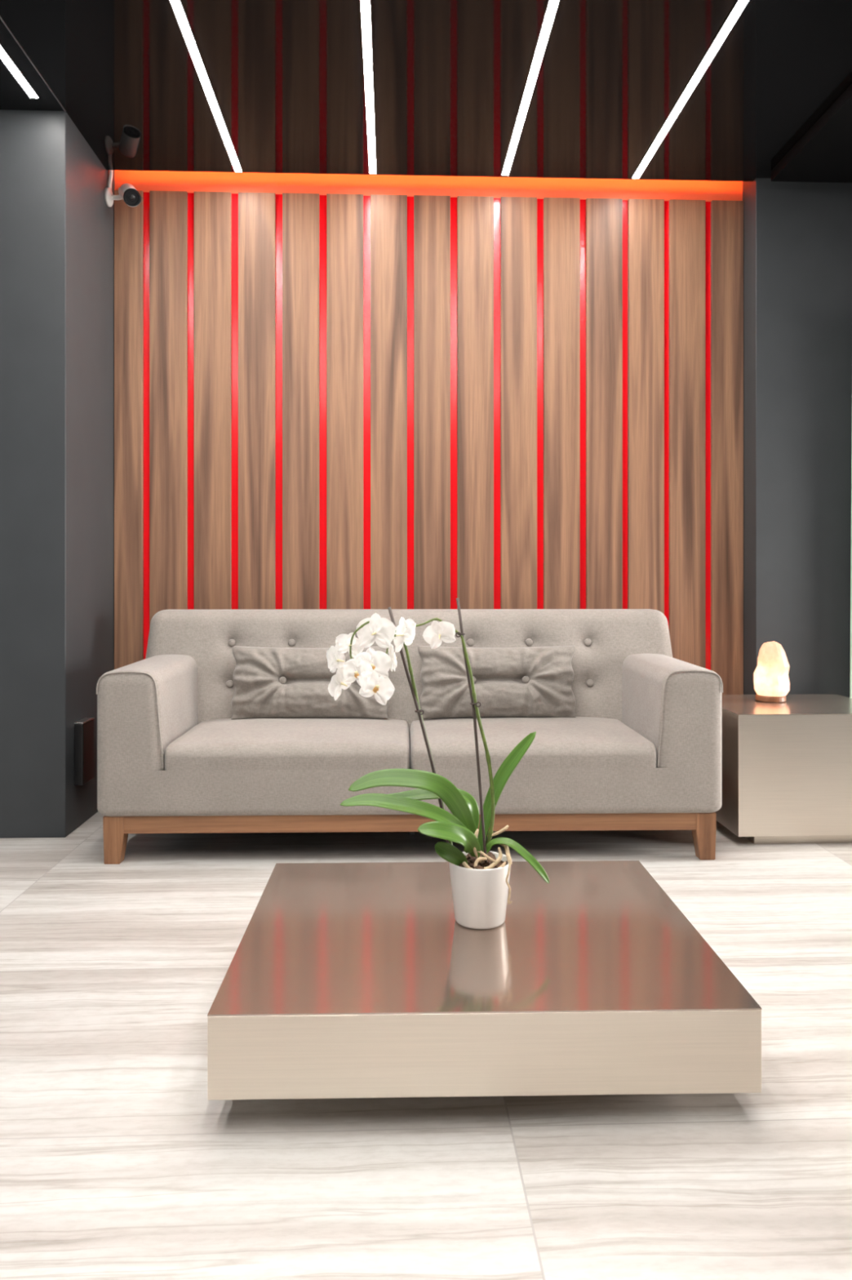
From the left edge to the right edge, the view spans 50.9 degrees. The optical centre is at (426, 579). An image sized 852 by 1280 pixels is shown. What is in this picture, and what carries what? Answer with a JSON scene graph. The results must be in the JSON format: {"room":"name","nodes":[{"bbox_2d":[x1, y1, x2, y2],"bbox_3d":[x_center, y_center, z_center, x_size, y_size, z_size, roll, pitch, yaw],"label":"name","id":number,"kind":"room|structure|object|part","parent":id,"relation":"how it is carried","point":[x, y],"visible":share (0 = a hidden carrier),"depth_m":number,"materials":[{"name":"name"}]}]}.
{"room":"lobby","nodes":[
{"label":"lobby","id":0,"kind":"room"},
{"bbox_2d":[0,110,115,838],"bbox_3d":[-2.783,-0.500,3.834,2.739,3.000,0.820,0,0,-2],"label":"wall","id":1,"kind":"structure","parent":0,"point":[57,223],"depth_m":3.48,"materials":[{"name":"paint"}]},
{"bbox_2d":[0,16,66,111],"bbox_3d":[-1.263,-1.819,0.015,0.004,0.003,6.930,0,0,-2],"label":"trim","id":2,"kind":"structure","parent":1,"relation":"attached to","point":[2,20],"depth_m":3.15,"materials":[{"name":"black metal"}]},
{"bbox_2d":[74,717,94,785],"bbox_3d":[-1.387,0.694,3.638,0.037,0.252,0.136,0,0,-2],"label":"panel","id":3,"kind":"object","parent":1,"relation":"attached to","point":[84,727],"visible":1,"depth_m":3.59,"materials":[{"name":"black plastic"}]},
{"bbox_2d":[104,169,141,207],"bbox_3d":[-1.336,-1.774,3.966,0.170,0.267,0.140,0,0,-2],"label":"security camera","id":4,"kind":"object","parent":1,"relation":"attached to","point":[128,193],"visible":0.88,"depth_m":3.95,"materials":[{"name":"white plastic"}]},
{"bbox_3d":[-1.365,-1.705,3.987,0.077,0.026,0.026,0,0,13],"label":"arm","id":5,"kind":"part","parent":4,"relation":"part of","materials":[{"name":"white plastic"}]},
{"bbox_2d":[0,811,851,1279],"bbox_3d":[-0.020,1.025,0.500,8.000,0.050,7.800,0,0,-2],"label":"floor","id":6,"kind":"structure","parent":0,"point":[117,1162],"depth_m":1.63,"materials":[{"name":"stone"}]},
{"bbox_2d":[96,608,723,864],"bbox_3d":[-0.059,0.564,3.613,2.250,0.872,0.934,0,0,-1],"label":"sofa","id":7,"kind":"object","parent":6,"relation":"on","point":[642,749],"visible":0.89,"depth_m":3.18,"materials":[{"name":"grey fabric"}]},
{"bbox_3d":[-1.099,0.915,3.177,0.072,0.170,0.066,0,0,-1],"label":"leg","id":8,"kind":"part","parent":7,"relation":"part of","materials":[{"name":"brown wood"}]},
{"bbox_3d":[-1.044,0.488,3.458,0.235,0.354,0.660,0,0,-1],"label":"armrest","id":9,"kind":"part","parent":7,"relation":"part of","materials":[{"name":"grey fabric"}]},
{"bbox_2d":[164,718,409,770],"bbox_3d":[-0.496,0.611,3.458,0.864,0.108,0.644,0,0,-1],"label":"seat cushion","id":10,"kind":"object","parent":7,"relation":"on","point":[191,744],"depth_m":3.16,"materials":[{"name":"grey fabric"}]},
{"bbox_2d":[231,645,389,719],"bbox_3d":[-0.471,0.418,3.650,0.654,0.293,0.137,0,0,-1],"label":"lumbar cushion","id":11,"kind":"object","parent":7,"relation":"on","point":[270,682],"visible":0.73,"depth_m":3.62,"materials":[{"name":"grey fabric"}]},
{"bbox_3d":[-0.064,0.464,3.818,2.250,0.672,0.294,0,0,-1],"label":"backrest","id":12,"kind":"part","parent":7,"relation":"part of","materials":[{"name":"grey fabric"}]},
{"bbox_3d":[-0.059,0.748,3.615,2.210,0.165,0.930,0,0,-1],"label":"seat","id":13,"kind":"part","parent":7,"relation":"part of","materials":[{"name":"grey fabric"}]},
{"bbox_3d":[-0.050,0.861,3.184,2.060,0.062,0.023,0,0,-1],"label":"rail","id":14,"kind":"part","parent":7,"relation":"part of","materials":[{"name":"brown wood"}]},
{"bbox_2d":[417,645,576,718],"bbox_3d":[0.294,0.418,3.667,0.653,0.293,0.132,0,0,-1],"label":"lumbar cushion","id":15,"kind":"object","parent":7,"relation":"on","point":[509,682],"visible":0.97,"depth_m":3.64,"materials":[{"name":"grey fabric"}]},
{"bbox_2d":[409,716,656,768],"bbox_3d":[0.377,0.611,3.478,0.877,0.108,0.644,0,0,-1],"label":"seat cushion","id":16,"kind":"object","parent":7,"relation":"on","point":[578,742],"depth_m":3.19,"materials":[{"name":"grey fabric"}]},
{"bbox_3d":[0.931,0.488,3.503,0.235,0.354,0.660,0,0,-1],"label":"armrest","id":17,"kind":"part","parent":7,"relation":"part of","materials":[{"name":"grey fabric"}]},
{"bbox_3d":[0.999,0.915,3.226,0.072,0.170,0.066,0,0,-1],"label":"leg","id":18,"kind":"part","parent":7,"relation":"part of","materials":[{"name":"brown wood"}]},
{"bbox_2d":[207,860,761,1100],"bbox_3d":[0.100,0.890,2.050,1.004,0.220,0.860,0,0,-1],"label":"coffee table","id":19,"kind":"object","parent":6,"relation":"on","point":[343,980],"visible":0.91,"depth_m":1.67,"materials":[{"name":"metal"}]},
{"bbox_2d":[326,597,549,928],"bbox_3d":[0.020,0.410,2.024,0.490,0.739,0.160,0,0,-10],"label":"potted orchid","id":20,"kind":"object","parent":19,"relation":"on","point":[480,877],"visible":1,"depth_m":2.01,"materials":[{"name":"green plant"}]},
{"bbox_3d":[-0.052,0.367,2.058,0.244,0.554,0.064,0,0,-2],"label":"flower stem","id":21,"kind":"part","parent":20,"relation":"part of","materials":[{"name":"plant"}]},
{"bbox_3d":[0.057,0.360,2.029,0.205,0.550,0.021,0,0,-12],"label":"flower stem","id":22,"kind":"part","parent":20,"relation":"part of","materials":[{"name":"green plant"}]},
{"bbox_3d":[0.124,0.710,2.051,0.143,0.140,0.143,0,0,-2],"label":"pot","id":23,"kind":"part","parent":20,"relation":"part of","materials":[{"name":"white ceramic"}]},
{"bbox_2d":[715,693,851,844],"bbox_3d":[1.485,0.751,3.646,0.658,0.498,0.570,0,0,-2],"label":"side table","id":24,"kind":"object","parent":6,"relation":"on","point":[787,766],"visible":0.69,"depth_m":3.36,"materials":[{"name":"metal"}]},
{"bbox_2d":[753,640,790,702],"bbox_3d":[1.433,0.378,3.716,0.142,0.249,0.142,0,0,-2],"label":"salt lamp","id":25,"kind":"object","parent":24,"relation":"on","point":[771,675],"visible":1,"depth_m":3.67,"materials":[{"name":"white stone"}]},
{"bbox_2d":[0,0,851,181],"bbox_3d":[-0.012,-1.835,0.315,8.000,0.030,7.430,0,0,-2],"label":"ceiling","id":26,"kind":"structure","parent":0,"point":[286,77],"depth_m":3.25,"materials":[{"name":"black paint"}]},
{"bbox_2d":[0,43,39,97],"bbox_3d":[-1.380,-1.817,0.977,0.035,0.006,4.800,0,0,-2],"label":"recessed light","id":27,"kind":"object","parent":26,"relation":"in","point":[5,57],"visible":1,"depth_m":3.21,"materials":[{"name":"white plastic"}]},
{"bbox_2d":[169,0,242,172],"bbox_3d":[-0.739,-1.817,1.587,0.035,0.006,4.800,0,0,-2],"label":"recessed light","id":28,"kind":"object","parent":26,"relation":"in","point":[177,6],"visible":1,"depth_m":3.24,"materials":[{"name":"white plastic"}]},
{"bbox_2d":[360,0,377,173],"bbox_3d":[-0.143,-1.817,1.606,0.035,0.006,4.800,0,0,-2],"label":"recessed light","id":29,"kind":"object","parent":26,"relation":"in","point":[365,5],"visible":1,"depth_m":3.25,"materials":[{"name":"white plastic"}]},
{"bbox_2d":[501,0,559,175],"bbox_3d":[0.449,-1.817,1.622,0.035,0.006,4.800,0,0,-2],"label":"recessed light","id":30,"kind":"object","parent":26,"relation":"in","point":[553,5],"visible":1,"depth_m":3.25,"materials":[{"name":"glowing white plastic diffuser"}]},
{"bbox_2d":[631,0,749,178],"bbox_3d":[1.041,-1.817,1.654,0.035,0.006,4.800,0,0,-2],"label":"recessed light","id":31,"kind":"object","parent":26,"relation":"in","point":[740,5],"visible":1,"depth_m":3.26,"materials":[{"name":"glowing white light diffuser"}]},
{"bbox_2d":[143,191,711,670],"bbox_3d":[0.028,-0.500,4.256,2.914,3.000,0.197,0,0,-2],"label":"wall","id":32,"kind":"structure","parent":0,"point":[366,199],"depth_m":4.15,"materials":[{"name":"red laminate"}]},
{"bbox_2d":[114,190,143,669],"bbox_3d":[-1.357,-0.388,4.093,0.128,2.776,0.020,0,0,-2],"label":"wood panel","id":33,"kind":"object","parent":32,"relation":"attached to","point":[128,220],"visible":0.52,"depth_m":4.08,"materials":[{"name":"brown wood"}]},
{"bbox_2d":[149,191,187,628],"bbox_3d":[-1.177,-0.388,4.100,0.168,2.776,0.020,0,0,-2],"label":"wood panel","id":34,"kind":"object","parent":32,"relation":"attached to","point":[168,210],"visible":0.58,"depth_m":4.09,"materials":[{"name":"brown wood"}]},
{"bbox_2d":[194,191,231,608],"bbox_3d":[-0.978,-0.388,4.108,0.168,2.776,0.020,0,0,-2],"label":"wood panel","id":35,"kind":"object","parent":32,"relation":"attached to","point":[212,210],"visible":0.58,"depth_m":4.10,"materials":[{"name":"brown wood"}]},
{"bbox_2d":[238,192,275,608],"bbox_3d":[-0.777,-0.388,4.116,0.168,2.776,0.020,0,0,-2],"label":"wood panel","id":36,"kind":"object","parent":32,"relation":"attached to","point":[256,211],"visible":0.58,"depth_m":4.11,"materials":[{"name":"brown wood"}]},
{"bbox_2d":[282,192,319,608],"bbox_3d":[-0.575,-0.388,4.124,0.168,2.776,0.020,0,0,-2],"label":"wood panel","id":37,"kind":"object","parent":32,"relation":"attached to","point":[300,211],"visible":0.58,"depth_m":4.11,"materials":[{"name":"brown wood"}]},
{"bbox_2d":[326,193,363,608],"bbox_3d":[-0.373,-0.388,4.131,0.168,2.776,0.020,0,0,-2],"label":"wood panel","id":38,"kind":"object","parent":32,"relation":"attached to","point":[344,212],"visible":0.58,"depth_m":4.12,"materials":[{"name":"brown wood"}]},
{"bbox_2d":[370,194,407,608],"bbox_3d":[-0.172,-0.388,4.139,0.168,2.776,0.020,0,0,-2],"label":"wood panel","id":39,"kind":"object","parent":32,"relation":"attached to","point":[388,213],"visible":0.58,"depth_m":4.13,"materials":[{"name":"brown wood"}]},
{"bbox_2d":[115,169,742,201],"bbox_3d":[0.032,-1.881,4.156,2.914,0.208,0.003,0,0,-2],"label":"led light strip","id":40,"kind":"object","parent":32,"relation":"attached to","point":[143,180],"depth_m":4.15,"materials":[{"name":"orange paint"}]},
{"bbox_2d":[413,195,450,608],"bbox_3d":[0.028,-0.388,4.147,0.168,2.776,0.020,0,0,-2],"label":"wood panel","id":41,"kind":"object","parent":32,"relation":"attached to","point":[432,214],"visible":0.58,"depth_m":4.14,"materials":[{"name":"brown wood"}]},
{"bbox_2d":[457,195,493,608],"bbox_3d":[0.229,-0.388,4.155,0.168,2.776,0.020,0,0,-2],"label":"wood panel","id":42,"kind":"object","parent":32,"relation":"attached to","point":[475,214],"visible":0.58,"depth_m":4.15,"materials":[{"name":"brown wood"}]},
{"bbox_2d":[500,196,537,608],"bbox_3d":[0.431,-0.388,4.163,0.168,2.776,0.020,0,0,-2],"label":"wood panel","id":43,"kind":"object","parent":32,"relation":"attached to","point":[518,215],"visible":0.58,"depth_m":4.15,"materials":[{"name":"brown wood"}]},
{"bbox_2d":[543,197,580,608],"bbox_3d":[0.631,-0.388,4.171,0.168,2.776,0.020,0,0,-2],"label":"wood panel","id":44,"kind":"object","parent":32,"relation":"attached to","point":[562,215],"visible":0.58,"depth_m":4.16,"materials":[{"name":"brown wood"}]},
{"bbox_2d":[586,198,622,608],"bbox_3d":[0.831,-0.388,4.179,0.168,2.776,0.020,0,0,-2],"label":"wood panel","id":45,"kind":"object","parent":32,"relation":"attached to","point":[604,216],"visible":0.58,"depth_m":4.17,"materials":[{"name":"brown wood"}]},
{"bbox_2d":[627,199,664,614],"bbox_3d":[1.027,-0.388,4.186,0.168,2.776,0.020,0,0,-2],"label":"wood panel","id":46,"kind":"object","parent":32,"relation":"attached to","point":[646,217],"visible":0.58,"depth_m":4.18,"materials":[{"name":"brown wood"}]},
{"bbox_2d":[668,199,705,668],"bbox_3d":[1.222,-0.388,4.194,0.168,2.776,0.020,0,0,-2],"label":"wood panel","id":47,"kind":"object","parent":32,"relation":"attached to","point":[686,218],"visible":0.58,"depth_m":4.18,"materials":[{"name":"brown wood"}]},
{"bbox_2d":[711,200,743,694],"bbox_3d":[1.412,-0.388,4.202,0.149,2.776,0.020,0,0,-2],"label":"wood panel","id":48,"kind":"object","parent":32,"relation":"attached to","point":[726,216],"visible":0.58,"depth_m":4.19,"materials":[{"name":"brown wood"}]},
{"bbox_2d":[742,177,851,697],"bbox_3d":[2.660,-0.500,4.280,2.348,3.000,0.355,0,0,-2],"label":"wall","id":49,"kind":"structure","parent":0,"point":[797,236],"depth_m":4.07,"materials":[{"name":"paint"}]},
{"bbox_2d":[771,84,851,182],"bbox_3d":[2.832,-1.796,0.371,2.311,0.048,7.320,0,0,-2],"label":"ceiling panel","id":50,"kind":"object","parent":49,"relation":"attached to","point":[824,153],"depth_m":3.72,"materials":[{"name":"black paint"}]},
{"bbox_2d":[849,429,851,697],"bbox_3d":[2.321,-0.077,3.995,0.881,2.145,0.012,0,0,-2],"label":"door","id":51,"kind":"structure","parent":49,"relation":"in","point":[851,651],"depth_m":3.98,"materials":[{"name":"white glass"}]}
]}

